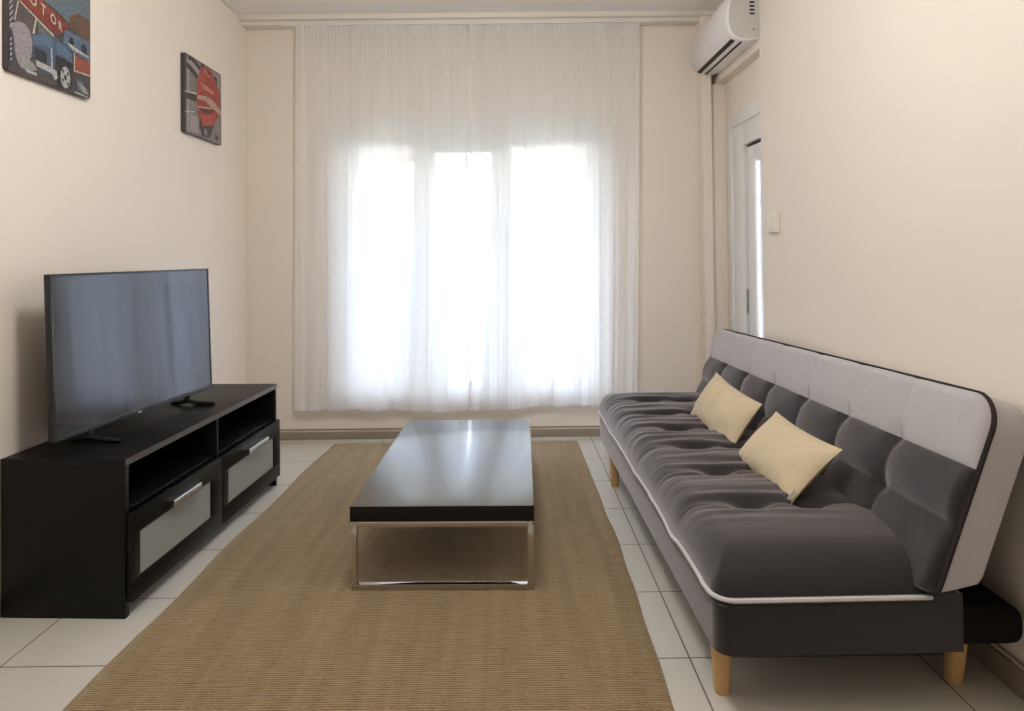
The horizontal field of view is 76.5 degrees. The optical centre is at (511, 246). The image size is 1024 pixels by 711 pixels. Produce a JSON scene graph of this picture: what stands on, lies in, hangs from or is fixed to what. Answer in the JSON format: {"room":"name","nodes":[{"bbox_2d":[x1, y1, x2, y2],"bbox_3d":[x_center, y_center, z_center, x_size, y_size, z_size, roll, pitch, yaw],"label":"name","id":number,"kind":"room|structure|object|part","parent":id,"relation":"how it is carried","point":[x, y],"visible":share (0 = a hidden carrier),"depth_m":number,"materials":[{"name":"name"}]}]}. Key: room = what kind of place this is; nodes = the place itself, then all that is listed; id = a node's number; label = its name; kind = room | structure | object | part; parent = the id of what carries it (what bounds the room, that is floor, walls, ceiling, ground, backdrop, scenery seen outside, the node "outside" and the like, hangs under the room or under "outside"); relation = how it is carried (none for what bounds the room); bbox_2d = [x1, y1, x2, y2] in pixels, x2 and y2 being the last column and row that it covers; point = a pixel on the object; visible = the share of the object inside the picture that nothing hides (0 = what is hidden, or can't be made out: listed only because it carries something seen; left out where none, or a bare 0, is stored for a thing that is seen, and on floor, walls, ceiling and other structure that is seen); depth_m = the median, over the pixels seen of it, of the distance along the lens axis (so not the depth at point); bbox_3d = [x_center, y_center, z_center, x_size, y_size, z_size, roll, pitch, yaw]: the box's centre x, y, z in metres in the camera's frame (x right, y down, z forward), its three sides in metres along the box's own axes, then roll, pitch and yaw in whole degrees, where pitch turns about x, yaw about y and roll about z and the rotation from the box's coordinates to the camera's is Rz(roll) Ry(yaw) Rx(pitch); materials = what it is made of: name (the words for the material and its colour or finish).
{"room":"living room","nodes":[
{"label":"living room","id":0,"kind":"room"},
{"bbox_2d":[0,0,247,594],"bbox_3d":[-1.791,-0.150,0.790,0.200,2.700,6.790,-1,-1,0],"label":"wall","id":1,"kind":"structure","parent":0,"point":[111,180],"depth_m":2.83,"materials":[{"name":"beige paint"}]},
{"bbox_2d":[2,0,89,98],"bbox_3d":[-1.693,-0.796,2.384,0.023,0.420,0.427,-1,-1,0],"label":"wall picture","id":2,"kind":"object","parent":1,"relation":"attached to","point":[45,42],"visible":1,"depth_m":2.37,"materials":[{"name":"canvas"},{"name":"ink"}]},
{"bbox_2d":[180,52,220,144],"bbox_3d":[-1.698,-0.793,3.563,0.022,0.413,0.427,-1,-1,0],"label":"wall picture","id":3,"kind":"object","parent":1,"relation":"attached to","point":[200,85],"visible":1,"depth_m":3.52},
{"bbox_2d":[221,0,240,15],"bbox_3d":[-1.696,-1.494,0.748,0.020,0.015,6.670,-1,-1,0],"label":"trim","id":4,"kind":"structure","parent":1,"relation":"attached to","point":[225,2],"depth_m":3.95,"materials":[{"name":"white paint"}]},
{"bbox_2d":[226,0,723,13],"bbox_3d":[-0.169,-1.593,0.815,3.476,0.150,7.190,-1,-1,0],"label":"ceiling","id":5,"kind":"structure","parent":0,"point":[243,6],"depth_m":3.99,"materials":[{"name":"white paint"}]},
{"bbox_2d":[246,26,712,431],"bbox_3d":[-0.166,-0.122,4.296,3.476,2.700,0.210,-1,-1,0],"label":"wall","id":6,"kind":"structure","parent":0,"point":[669,311],"depth_m":4.19,"materials":[{"name":"beige paint"}]},
{"bbox_2d":[280,426,599,439],"bbox_3d":[-0.233,1.194,4.167,2.911,0.066,0.014,-1,-1,0],"label":"baseboard","id":7,"kind":"structure","parent":6,"relation":"attached to","point":[533,432],"depth_m":4.16,"materials":[{"name":"grey painted wood"}]},
{"bbox_2d":[467,125,470,388],"bbox_3d":[-0.261,0.070,4.346,1.750,1.760,0.095,-1,-1,0],"label":"window","id":8,"kind":"structure","parent":6,"relation":"in","point":[467,125],"depth_m":4.34,"materials":[{"name":"white plastic"}]},
{"bbox_2d":[284,20,653,26],"bbox_3d":[-0.272,-1.409,4.118,2.334,0.010,0.026,-1,-1,0],"label":"rail","id":9,"kind":"object","parent":6,"relation":"attached to","point":[652,21],"visible":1,"depth_m":4.11,"materials":[{"name":"white plastic"}]},
{"bbox_2d":[295,24,468,412],"bbox_3d":[-0.822,-0.174,4.106,1.096,2.450,0.059,-1,-1,0],"label":"curtain","id":10,"kind":"object","parent":9,"relation":"hanging from","point":[382,283],"visible":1,"depth_m":4.10,"materials":[{"name":"white fabric"}]},
{"bbox_2d":[469,22,639,410],"bbox_3d":[0.278,-0.190,4.106,1.094,2.443,0.061,-1,-1,0],"label":"curtain","id":11,"kind":"object","parent":9,"relation":"hanging from","point":[554,108],"visible":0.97,"depth_m":4.11,"materials":[{"name":"white fabric"}]},
{"bbox_2d":[239,10,715,29],"bbox_3d":[-0.210,-1.444,4.149,3.016,0.060,0.120,-1,-1,0],"label":"curtain rod","id":12,"kind":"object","parent":6,"relation":"attached to","point":[660,17],"depth_m":4.09,"materials":[{"name":"white paint"}]},
{"bbox_2d":[696,16,728,374],"bbox_3d":[1.290,-0.140,4.142,0.165,2.700,0.110,-1,-1,0],"label":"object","id":13,"kind":"structure","parent":6,"relation":"attached to","point":[711,104],"depth_m":4.13,"materials":[{"name":"beige paint"}]},
{"bbox_2d":[0,436,1023,710],"bbox_3d":[-0.137,1.242,0.778,3.476,0.120,7.190,-1,-1,0],"label":"floor","id":14,"kind":"structure","parent":0,"point":[45,663],"depth_m":1.88,"materials":[{"name":"tile"}]},
{"bbox_2d":[0,384,279,618],"bbox_3d":[-1.420,0.963,2.738,0.465,0.518,1.239,-1,-1,2],"label":"tv stand","id":15,"kind":"object","parent":14,"relation":"on","point":[89,526],"visible":0.96,"depth_m":2.18,"materials":[{"name":"black wood"}]},
{"bbox_3d":[-1.466,0.968,2.132,0.417,0.494,0.020,-1,-1,2],"label":"panel","id":16,"kind":"part","parent":15,"relation":"part of","materials":[{"name":"black wood"}]},
{"bbox_2d":[44,268,214,442],"bbox_3d":[-1.454,0.401,2.608,0.201,0.603,0.907,-1,-1,7],"label":"television","id":17,"kind":"object","parent":15,"relation":"on","point":[120,345],"visible":1,"depth_m":2.48,"materials":[{"name":"black plastic"}]},
{"bbox_3d":[-1.446,0.716,2.742,0.419,0.024,1.239,-1,-1,2],"label":"panel","id":18,"kind":"part","parent":15,"relation":"part of","materials":[{"name":"black wood"}]},
{"bbox_2d":[128,455,213,510],"bbox_3d":[-1.458,0.879,2.438,0.397,0.014,0.590,-1,-1,2],"label":"shelf","id":19,"kind":"object","parent":15,"relation":"attached to","point":[149,475],"depth_m":2.51,"materials":[{"name":"black wood"}]},
{"bbox_3d":[-1.407,1.024,2.430,0.359,0.287,0.610,-1,-1,2],"label":"drawer","id":20,"kind":"part","parent":15,"relation":"part of","materials":[{"name":"black wood"}]},
{"bbox_3d":[-1.238,1.024,2.402,0.007,0.147,0.475,-1,-1,2],"label":"glass panel","id":21,"kind":"part","parent":15,"relation":"part of","materials":[{"name":"white glass"}]},
{"bbox_3d":[-1.214,0.923,2.413,0.029,0.027,0.190,-1,-1,2],"label":"handle","id":22,"kind":"part","parent":15,"relation":"part of","materials":[{"name":"metal"}]},
{"bbox_2d":[218,418,272,454],"bbox_3d":[-1.435,0.887,3.043,0.397,0.014,0.590,-1,-1,2],"label":"shelf","id":23,"kind":"object","parent":15,"relation":"attached to","point":[231,431],"depth_m":3.12,"materials":[{"name":"black wood"}]},
{"bbox_3d":[-1.421,0.983,3.346,0.417,0.494,0.020,-1,-1,2],"label":"panel","id":24,"kind":"part","parent":15,"relation":"part of","materials":[{"name":"black wood"}]},
{"bbox_3d":[-1.384,1.032,3.044,0.359,0.287,0.612,-1,-1,2],"label":"drawer","id":25,"kind":"part","parent":15,"relation":"part of","materials":[{"name":"black wood"}]},
{"bbox_3d":[-1.214,1.032,3.026,0.007,0.147,0.483,-1,-1,2],"label":"glass panel","id":26,"kind":"part","parent":15,"relation":"part of","materials":[{"name":"white glass"}]},
{"bbox_3d":[-1.191,0.931,3.033,0.029,0.027,0.210,-1,-1,2],"label":"handle","id":27,"kind":"part","parent":15,"relation":"part of","materials":[{"name":"metal"}]},
{"bbox_2d":[62,441,673,710],"bbox_3d":[-0.366,1.203,2.592,1.609,0.010,2.932,-1,-1,0],"label":"rug","id":28,"kind":"object","parent":14,"relation":"on","point":[275,621],"visible":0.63,"depth_m":2.08,"materials":[{"name":"carpet"}]},
{"bbox_2d":[350,420,533,589],"bbox_3d":[-0.234,1.053,2.833,0.640,0.292,1.169,-1,-1,1],"label":"coffee table","id":29,"kind":"object","parent":28,"relation":"on","point":[435,473],"visible":1,"depth_m":2.44,"materials":[{"name":"black paint"}]},
{"bbox_2d":[598,329,1023,695],"bbox_3d":[0.895,0.795,2.633,0.822,0.800,2.054,-1,-1,-1],"label":"sofa","id":30,"kind":"object","parent":14,"relation":"on","point":[888,548],"visible":0.8,"depth_m":1.77,"materials":[{"name":"grey fabric"}]},
{"bbox_3d":[0.517,1.129,3.273,0.049,0.156,0.049,-1,-1,-1],"label":"leg","id":31,"kind":"part","parent":30,"relation":"part of","materials":[{"name":"brown wood"}]},
{"bbox_3d":[0.557,1.109,1.733,0.049,0.156,0.049,-1,-1,-1],"label":"leg","id":32,"kind":"part","parent":30,"relation":"part of","materials":[{"name":"brown wood"}]},
{"bbox_2d":[691,372,762,442],"bbox_3d":[0.941,0.734,2.909,0.166,0.240,0.569,-1,-1,-4],"label":"throw pillow","id":33,"kind":"object","parent":30,"relation":"on","point":[721,407],"visible":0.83,"depth_m":2.79,"materials":[{"name":"beige fabric"}]},
{"bbox_2d":[739,411,842,503],"bbox_3d":[0.937,0.726,2.252,0.198,0.186,0.492,-1,-1,-2],"label":"throw pillow","id":34,"kind":"object","parent":30,"relation":"on","point":[779,450],"visible":0.88,"depth_m":2.16,"materials":[{"name":"beige fabric"}]},
{"bbox_3d":[1.081,0.730,2.634,0.148,0.318,2.035,-1,-1,-1],"label":"backrest","id":35,"kind":"part","parent":30,"relation":"part of","materials":[{"name":"grey fabric"}]},
{"bbox_3d":[1.204,1.102,1.763,0.056,0.156,0.049,-1,-1,-1],"label":"leg","id":36,"kind":"part","parent":30,"relation":"part of","materials":[{"name":"brown wood"}]},
{"bbox_3d":[1.147,0.991,2.649,0.310,0.098,1.996,-1,-1,-1],"label":"frame","id":37,"kind":"part","parent":30,"relation":"part of","materials":[{"name":"black fabric"}]},
{"bbox_2d":[713,0,1023,670],"bbox_3d":[1.455,-0.186,0.803,0.260,2.700,6.790,-1,-1,0],"label":"wall","id":38,"kind":"structure","parent":0,"point":[892,131],"depth_m":2.21,"materials":[{"name":"beige paint"}]},
{"bbox_2d":[690,0,759,74],"bbox_3d":[1.213,-1.224,3.765,0.178,0.290,0.691,-1,-1,0],"label":"air conditioner","id":39,"kind":"object","parent":38,"relation":"attached to","point":[734,27],"visible":1,"depth_m":3.55,"materials":[{"name":"white plastic"}]},
{"bbox_2d":[727,99,763,337],"bbox_3d":[1.421,0.195,3.764,0.094,2.016,0.701,-1,-1,0],"label":"door","id":40,"kind":"structure","parent":38,"relation":"in","point":[746,303],"depth_m":3.85,"materials":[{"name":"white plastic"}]},
{"bbox_3d":[1.413,0.299,3.618,0.043,1.765,0.412,-1,-1,0],"label":"sash","id":41,"kind":"part","parent":40,"relation":"part of","materials":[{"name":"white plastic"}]},
{"bbox_3d":[1.412,0.283,3.557,0.006,1.555,0.290,-1,-1,0],"label":"pane","id":42,"kind":"part","parent":40,"relation":"part of","materials":[{"name":"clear glass"}]},
{"bbox_2d":[768,212,779,232],"bbox_3d":[1.304,-0.117,3.242,0.025,0.100,0.110,-1,-1,0],"label":"light switch","id":43,"kind":"object","parent":38,"relation":"attached to","point":[773,218],"visible":1,"depth_m":3.21,"materials":[{"name":"beige plastic"}]},
{"bbox_2d":[967,644,1023,699],"bbox_3d":[1.335,1.116,0.395,0.013,0.088,6.010,-1,-1,0],"label":"baseboard","id":44,"kind":"structure","parent":38,"relation":"attached to","point":[998,664],"depth_m":1.76,"materials":[{"name":"grey tile"}]},
{"label":"outside","id":45,"kind":"structure","parent":0,"visible":0},
{"bbox_2d":[469,324,470,377],"bbox_3d":[-0.040,4.434,22.944,64.000,0.884,34.000,-1,-1,0],"label":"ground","id":46,"kind":"structure","parent":45,"point":[469,324],"depth_m":28.20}
]}

